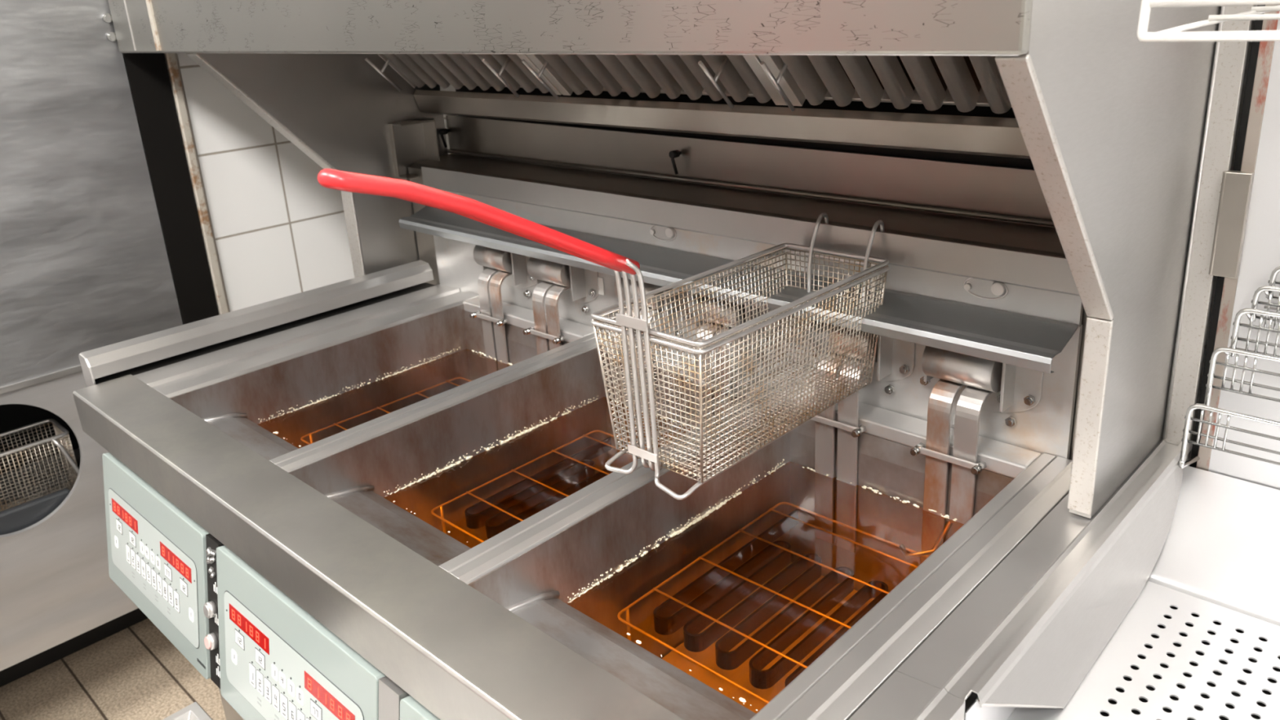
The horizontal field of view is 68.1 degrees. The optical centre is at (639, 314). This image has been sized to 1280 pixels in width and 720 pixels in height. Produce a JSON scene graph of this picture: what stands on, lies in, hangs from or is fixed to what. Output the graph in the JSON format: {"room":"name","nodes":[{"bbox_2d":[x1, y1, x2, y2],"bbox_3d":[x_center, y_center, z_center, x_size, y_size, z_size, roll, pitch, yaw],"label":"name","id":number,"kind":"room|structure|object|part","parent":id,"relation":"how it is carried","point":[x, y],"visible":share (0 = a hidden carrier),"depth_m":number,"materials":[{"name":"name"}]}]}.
{"room":"commercial kitchen","nodes":[
{"label":"commercial kitchen","id":0,"kind":"room"},
{"bbox_2d":[0,617,226,719],"bbox_3d":[-0.404,1.551,0.143,6.200,0.100,4.200,14,26,42],"label":"floor","id":1,"kind":"structure","parent":0,"point":[135,673],"depth_m":2.18,"materials":[{"name":"tile"}]},
{"bbox_2d":[0,370,147,687],"bbox_3d":[-1.658,0.599,1.762,0.478,0.795,1.560,14,26,42],"label":"base cabinet","id":2,"kind":"object","parent":1,"relation":"on","point":[59,597],"visible":0.46,"depth_m":1.92,"materials":[{"name":"metal"}]},
{"bbox_2d":[0,488,70,535],"bbox_3d":[-1.275,0.437,1.825,0.028,0.084,0.340,14,26,42],"label":"plastic tray","id":3,"kind":"object","parent":2,"relation":"on","point":[20,517],"visible":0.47,"depth_m":1.87,"materials":[{"name":"grey plastic"}]},
{"bbox_2d":[0,418,79,511],"bbox_3d":[-1.311,0.347,1.878,0.130,0.153,0.378,14,26,42],"label":"basket","id":4,"kind":"object","parent":2,"relation":"on","point":[63,442],"visible":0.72,"depth_m":1.94,"materials":[{"name":"metal"}]},
{"bbox_3d":[-1.832,0.441,1.877,0.015,0.516,1.560,14,26,42],"label":"panel","id":5,"kind":"part","parent":2,"relation":"part of","materials":[{"name":"black"}]},
{"bbox_2d":[0,448,80,510],"bbox_3d":[-1.585,0.513,1.816,0.420,0.010,1.180,14,26,42],"label":"shelf","id":6,"kind":"object","parent":2,"relation":"attached to","point":[77,451],"depth_m":2.20,"materials":[{"name":"metal"}]},
{"bbox_2d":[72,166,1083,719],"bbox_3d":[-0.177,0.461,1.380,1.288,1.138,0.729,14,26,42],"label":"fryer","id":7,"kind":"object","parent":1,"relation":"on","point":[286,574],"visible":0.88,"depth_m":1.20,"materials":[{"name":"metal"}]},
{"bbox_3d":[-0.694,0.348,1.361,0.372,0.208,0.052,14,26,42],"label":"control panel","id":8,"kind":"part","parent":7,"relation":"part of","materials":[{"name":"grey plastic"}]},
{"bbox_2d":[196,657,205,669],"bbox_3d":[-0.583,0.464,1.260,0.026,0.004,0.001,14,26,42],"label":"print","id":9,"kind":"object","parent":7,"relation":"attached to","point":[201,662],"depth_m":1.26,"materials":[{"name":"grey"}]},
{"bbox_2d":[204,600,217,618],"bbox_3d":[-0.552,0.380,1.218,0.021,0.022,0.011,14,26,42],"label":"switch","id":10,"kind":"object","parent":7,"relation":"attached to","point":[210,606],"depth_m":1.21,"materials":[{"name":"metal"}]},
{"bbox_2d":[204,632,217,650],"bbox_3d":[-0.555,0.424,1.227,0.021,0.022,0.011,14,26,42],"label":"switch","id":11,"kind":"object","parent":7,"relation":"attached to","point":[211,638],"depth_m":1.22,"materials":[{"name":"plastic"}]},
{"bbox_2d":[205,533,223,688],"bbox_3d":[-0.544,0.385,1.224,0.037,0.205,0.046,14,26,42],"label":"switch plate","id":12,"kind":"object","parent":7,"relation":"attached to","point":[214,643],"depth_m":1.22,"materials":[{"name":"black"}]},
{"bbox_2d":[78,259,435,386],"bbox_3d":[-0.659,0.017,1.734,0.051,0.083,0.647,14,26,42],"label":"guard rail","id":13,"kind":"object","parent":7,"relation":"attached to","point":[144,353],"visible":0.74,"depth_m":1.68,"materials":[{"name":"metal"}]},
{"bbox_3d":[-0.881,0.104,1.518,0.046,0.082,0.004,14,26,42],"label":"plate","id":14,"kind":"part","parent":13,"relation":"part of","materials":[{"name":"metal"}]},
{"bbox_3d":[-0.395,0.424,1.085,0.374,0.208,0.052,14,26,42],"label":"control panel","id":15,"kind":"part","parent":7,"relation":"part of","materials":[{"name":"grey"}]},
{"bbox_2d":[72,373,684,719],"bbox_3d":[-0.390,0.259,1.089,1.281,0.068,0.087,14,26,42],"label":"countertop","id":16,"kind":"structure","parent":7,"relation":"on","point":[460,653],"depth_m":0.96,"materials":[{"name":"metal"}]},
{"bbox_2d":[258,346,512,447],"bbox_3d":[-0.362,0.150,1.584,0.336,0.012,0.423,14,26,42],"label":"foam","id":17,"kind":"object","parent":7,"relation":"in","point":[511,364],"visible":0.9,"depth_m":1.71,"materials":[{"name":"beige"}]},
{"bbox_2d":[300,377,471,444],"bbox_3d":[-0.346,0.247,1.628,0.318,0.118,0.334,14,26,42],"label":"rack","id":18,"kind":"object","parent":7,"relation":"on","point":[453,379],"visible":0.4,"depth_m":1.70,"materials":[{"name":"metal"}]},
{"bbox_3d":[-0.559,0.259,1.635,0.004,0.115,0.004,14,26,42],"label":"leg","id":19,"kind":"part","parent":18,"relation":"part of","materials":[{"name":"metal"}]},
{"bbox_3d":[-0.143,0.489,0.854,0.240,0.208,0.052,14,26,42],"label":"control panel","id":20,"kind":"part","parent":7,"relation":"part of","materials":[{"name":"grey"}]},
{"bbox_3d":[-0.278,0.007,1.739,0.080,0.008,0.004,14,26,42],"label":"clamp plate","id":21,"kind":"part","parent":7,"relation":"part of","materials":[{"name":"metal"}]},
{"bbox_3d":[-0.239,-0.104,1.745,0.156,0.112,0.002,14,26,42],"label":"mounting plate","id":22,"kind":"part","parent":7,"relation":"part of","materials":[{"name":"metal"}]},
{"bbox_2d":[431,430,647,542],"bbox_3d":[-0.072,0.317,1.376,0.309,0.118,0.334,14,26,42],"label":"rack","id":23,"kind":"object","parent":7,"relation":"on","point":[442,517],"visible":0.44,"depth_m":1.40,"materials":[{"name":"metal"}]},
{"bbox_3d":[-0.283,0.330,1.380,0.004,0.115,0.004,14,26,42],"label":"leg","id":24,"kind":"part","parent":23,"relation":"part of","materials":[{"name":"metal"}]},
{"bbox_2d":[383,395,694,533],"bbox_3d":[-0.089,0.221,1.332,0.327,0.012,0.423,14,26,42],"label":"oil","id":25,"kind":"object","parent":7,"relation":"in","point":[553,418],"visible":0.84,"depth_m":1.42,"materials":[{"name":"beige liquid"}]},
{"bbox_3d":[-0.166,0.036,1.636,0.080,0.008,0.004,14,26,42],"label":"clamp plate","id":26,"kind":"part","parent":7,"relation":"part of","materials":[{"name":"metal"}]},
{"bbox_3d":[-0.127,-0.075,1.642,0.156,0.112,0.002,14,26,42],"label":"mounting plate","id":27,"kind":"part","parent":7,"relation":"part of","materials":[{"name":"metal"}]},
{"bbox_2d":[317,168,889,499],"bbox_3d":[0.025,-0.014,0.996,0.166,0.395,0.711,14,26,42],"label":"basket","id":28,"kind":"object","parent":7,"relation":"hanging from","point":[347,181],"visible":0.98,"depth_m":1.05,"materials":[{"name":"metal"}]},
{"bbox_3d":[-0.012,0.075,1.494,0.080,0.008,0.004,14,26,42],"label":"clamp plate","id":29,"kind":"part","parent":7,"relation":"part of","materials":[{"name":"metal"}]},
{"bbox_3d":[0.027,-0.036,1.500,0.156,0.112,0.002,14,26,42],"label":"mounting plate","id":30,"kind":"part","parent":7,"relation":"part of","materials":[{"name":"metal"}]},
{"bbox_3d":[0.102,0.105,1.388,0.080,0.008,0.004,14,26,42],"label":"clamp plate","id":31,"kind":"part","parent":7,"relation":"part of","materials":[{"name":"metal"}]},
{"bbox_2d":[399,205,1079,373],"bbox_3d":[0.009,-0.077,1.448,1.254,0.037,0.074,14,26,42],"label":"shelf","id":32,"kind":"object","parent":7,"relation":"attached to","point":[1022,335],"depth_m":1.20,"materials":[{"name":"silver metal"}]},
{"bbox_3d":[0.141,-0.007,1.395,0.156,0.112,0.002,14,26,42],"label":"mounting plate","id":33,"kind":"part","parent":7,"relation":"part of","materials":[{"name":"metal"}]},
{"bbox_3d":[0.042,-0.012,1.502,1.255,0.194,0.008,14,26,42],"label":"panel","id":34,"kind":"part","parent":7,"relation":"part of","materials":[{"name":"metal"}]},
{"bbox_2d":[568,459,956,711],"bbox_3d":[0.181,0.290,1.083,0.324,0.012,0.423,14,26,42],"label":"bubbles","id":35,"kind":"object","parent":7,"relation":"in","point":[741,700],"visible":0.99,"depth_m":1.18,"materials":[{"name":"beige liquid"}]},
{"bbox_2d":[617,502,928,704],"bbox_3d":[0.197,0.386,1.127,0.306,0.118,0.334,14,26,42],"label":"rack","id":36,"kind":"object","parent":7,"relation":"on","point":[627,622],"visible":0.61,"depth_m":1.14,"materials":[{"name":"metal"}]},
{"bbox_3d":[-0.012,0.399,1.130,0.004,0.115,0.004,14,26,42],"label":"leg","id":37,"kind":"part","parent":36,"relation":"part of","materials":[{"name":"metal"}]},
{"bbox_3d":[0.254,0.143,1.248,0.080,0.008,0.004,14,26,42],"label":"clamp plate","id":38,"kind":"part","parent":7,"relation":"part of","materials":[{"name":"metal"}]},
{"bbox_3d":[0.293,0.032,1.255,0.156,0.112,0.002,14,26,42],"label":"mounting plate","id":39,"kind":"part","parent":7,"relation":"part of","materials":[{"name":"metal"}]},
{"bbox_3d":[0.370,0.173,1.141,0.080,0.008,0.004,14,26,42],"label":"clamp plate","id":40,"kind":"part","parent":7,"relation":"part of","materials":[{"name":"metal"}]},
{"bbox_3d":[0.409,0.062,1.148,0.156,0.112,0.002,14,26,42],"label":"mounting plate","id":41,"kind":"part","parent":7,"relation":"part of","materials":[{"name":"metal"}]},
{"bbox_2d":[848,438,1279,719],"bbox_3d":[0.676,0.794,0.613,1.088,0.910,0.969,14,26,42],"label":"station","id":42,"kind":"object","parent":1,"relation":"on","point":[1162,603],"visible":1,"depth_m":0.90,"materials":[{"name":"metal"}]},
{"bbox_3d":[0.134,0.374,0.679,0.062,0.080,0.296,14,26,42],"label":"joint plate","id":43,"kind":"part","parent":42,"relation":"part of","materials":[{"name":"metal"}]},
{"bbox_3d":[0.429,0.228,0.950,0.074,0.030,0.552,14,26,42],"label":"joint rail","id":44,"kind":"part","parent":42,"relation":"part of","materials":[{"name":"metal"}]},
{"bbox_2d":[1099,606,1279,719],"bbox_3d":[0.682,0.474,0.488,0.990,0.005,0.940,14,26,42],"label":"tray","id":45,"kind":"object","parent":42,"relation":"on","point":[1150,688],"depth_m":0.90,"materials":[{"name":"silver metal"}]},
{"bbox_2d":[1178,266,1279,468],"bbox_3d":[0.905,0.144,0.792,0.794,0.278,0.046,14,26,42],"label":"wire rack","id":46,"kind":"object","parent":42,"relation":"on","point":[1269,290],"visible":1,"depth_m":1.01,"materials":[{"name":"silver metal"}]},
{"bbox_3d":[-0.574,1.445,0.305,3.900,0.013,1.440,14,26,42],"label":"floor mat","id":47,"kind":"object","parent":1,"relation":"on","visible":0},
{"bbox_2d":[162,702,212,719],"bbox_3d":[-0.512,0.897,1.018,0.565,0.585,0.420,14,26,42],"label":"pan","id":48,"kind":"object","parent":47,"relation":"on","point":[193,711],"visible":1,"depth_m":1.23,"materials":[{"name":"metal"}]},
{"bbox_2d":[175,53,354,311],"bbox_3d":[-2.152,-0.176,1.318,0.870,2.600,4.100,14,26,42],"label":"wall","id":49,"kind":"structure","parent":0,"point":[277,233],"depth_m":2.08,"materials":[{"name":"white tile"}]},
{"bbox_2d":[0,0,182,394],"bbox_3d":[-1.546,-0.446,1.238,0.026,1.505,1.572,14,26,42],"label":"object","id":50,"kind":"object","parent":49,"relation":"attached to","point":[85,265],"visible":0.98,"depth_m":1.79,"materials":[{"name":"silver metal"}]},
{"bbox_2d":[122,53,218,324],"bbox_3d":[-0.975,-0.623,1.808,0.012,1.600,0.074,14,26,42],"label":"strip","id":51,"kind":"object","parent":49,"relation":"attached to","point":[148,76],"visible":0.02,"depth_m":1.92,"materials":[{"name":"black paint"}]},
{"bbox_2d":[164,53,228,315],"bbox_3d":[-0.940,-0.635,1.838,0.018,1.600,0.018,14,26,42],"label":"trim","id":52,"kind":"structure","parent":49,"relation":"attached to","point":[171,59],"depth_m":1.95,"materials":[{"name":"silver metal"}]},
{"bbox_2d":[440,4,1257,466],"bbox_3d":[0.947,-0.211,0.892,5.900,2.600,0.180,14,26,42],"label":"wall","id":53,"kind":"structure","parent":0,"point":[451,88],"depth_m":1.12,"materials":[{"name":"white tile"}]},
{"bbox_2d":[107,0,1225,518],"bbox_3d":[-0.177,-0.445,1.398,1.740,1.100,0.554,14,26,42],"label":"extraction hood","id":54,"kind":"object","parent":53,"relation":"attached to","point":[1093,163],"visible":0.8,"depth_m":1.13,"materials":[{"name":"metal"}]},
{"bbox_3d":[-0.598,-0.547,1.754,0.038,1.050,0.476,14,26,42],"label":"panel","id":55,"kind":"part","parent":54,"relation":"part of","materials":[{"name":"metal"}]},
{"bbox_2d":[364,53,561,97],"bbox_3d":[-0.413,-0.542,1.609,0.462,0.354,0.353,14,26,42],"label":"grease filter","id":56,"kind":"object","parent":54,"relation":"on","point":[498,71],"visible":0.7,"depth_m":1.72,"materials":[{"name":"metal"}]},
{"bbox_3d":[-0.496,-0.463,1.833,0.006,0.070,0.070,14,26,42],"label":"handle","id":57,"kind":"part","parent":56,"relation":"part of","materials":[{"name":"metal"}]},
{"bbox_3d":[-0.233,-0.396,1.591,0.006,0.070,0.070,14,26,42],"label":"handle","id":58,"kind":"part","parent":56,"relation":"part of","materials":[{"name":"metal"}]},
{"bbox_2d":[521,54,786,108],"bbox_3d":[-0.076,-0.456,1.299,0.462,0.354,0.353,14,26,42],"label":"grease filter","id":59,"kind":"object","parent":54,"relation":"on","point":[718,77],"visible":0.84,"depth_m":1.40,"materials":[{"name":"metal"}]},
{"bbox_3d":[-0.160,-0.377,1.523,0.006,0.070,0.070,14,26,42],"label":"handle","id":60,"kind":"part","parent":59,"relation":"part of","materials":[{"name":"metal"}]},
{"bbox_3d":[0.103,-0.310,1.280,0.006,0.070,0.070,14,26,42],"label":"handle","id":61,"kind":"part","parent":59,"relation":"part of","materials":[{"name":"metal"}]},
{"bbox_2d":[455,85,1034,168],"bbox_3d":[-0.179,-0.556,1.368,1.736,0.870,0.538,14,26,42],"label":"rail","id":62,"kind":"object","parent":54,"relation":"attached to","point":[495,129],"depth_m":1.44,"materials":[{"name":"metal"}]},
{"bbox_3d":[0.100,-0.250,1.526,1.382,0.080,0.008,14,26,42],"label":"splash panel","id":63,"kind":"part","parent":54,"relation":"part of","materials":[{"name":"metal"}]},
{"bbox_2d":[757,55,1012,114],"bbox_3d":[0.260,-0.369,0.988,0.462,0.354,0.353,14,26,42],"label":"grease filter","id":64,"kind":"object","parent":54,"relation":"on","point":[966,82],"visible":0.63,"depth_m":1.15,"materials":[{"name":"metal"}]},
{"bbox_3d":[0.177,-0.291,1.212,0.006,0.070,0.070,14,26,42],"label":"handle","id":65,"kind":"part","parent":64,"relation":"part of","materials":[{"name":"metal"}]},
{"bbox_3d":[0.424,-0.285,0.812,0.022,1.050,0.476,14,26,42],"label":"panel","id":66,"kind":"part","parent":54,"relation":"part of","materials":[{"name":"metal"}]},
{"bbox_2d":[1163,4,1253,461],"bbox_3d":[0.605,-0.397,0.937,0.027,1.240,0.008,14,26,42],"label":"trim","id":67,"kind":"structure","parent":54,"relation":"attached to","point":[1232,58],"depth_m":1.04,"materials":[{"name":"metal"}]},
{"bbox_2d":[1137,0,1279,42],"bbox_3d":[0.734,-0.214,0.571,0.681,0.064,0.401,14,26,42],"label":"wire shelf","id":68,"kind":"object","parent":53,"relation":"attached to","point":[1173,34],"visible":1,"depth_m":0.65,"materials":[{"name":"white metal"}]},
{"bbox_2d":[1189,4,1265,467],"bbox_3d":[0.631,-0.399,0.937,0.011,1.240,0.006,14,26,42],"label":"trim","id":69,"kind":"structure","parent":53,"relation":"attached to","point":[1258,24],"depth_m":1.02,"materials":[{"name":"black"}]},
{"bbox_2d":[1208,170,1254,278],"bbox_3d":[0.632,-0.096,1.014,0.027,0.114,0.011,14,26,42],"label":"hinge","id":70,"kind":"object","parent":53,"relation":"attached to","point":[1236,189],"visible":1,"depth_m":1.01,"materials":[{"name":"metal"}]},
{"bbox_2d":[1195,4,1279,471],"bbox_3d":[0.627,-0.392,0.917,0.013,1.240,0.008,14,26,42],"label":"trim","id":71,"kind":"structure","parent":53,"relation":"attached to","point":[1265,49],"depth_m":0.99,"materials":[{"name":"silver metal"}]},
{"bbox_2d":[1208,11,1279,489],"bbox_3d":[1.147,-0.259,0.438,1.424,1.240,0.010,14,26,42],"label":"wall","id":72,"kind":"structure","parent":53,"relation":"attached to","point":[1260,255],"depth_m":1.03,"materials":[{"name":"metal"}]}
]}

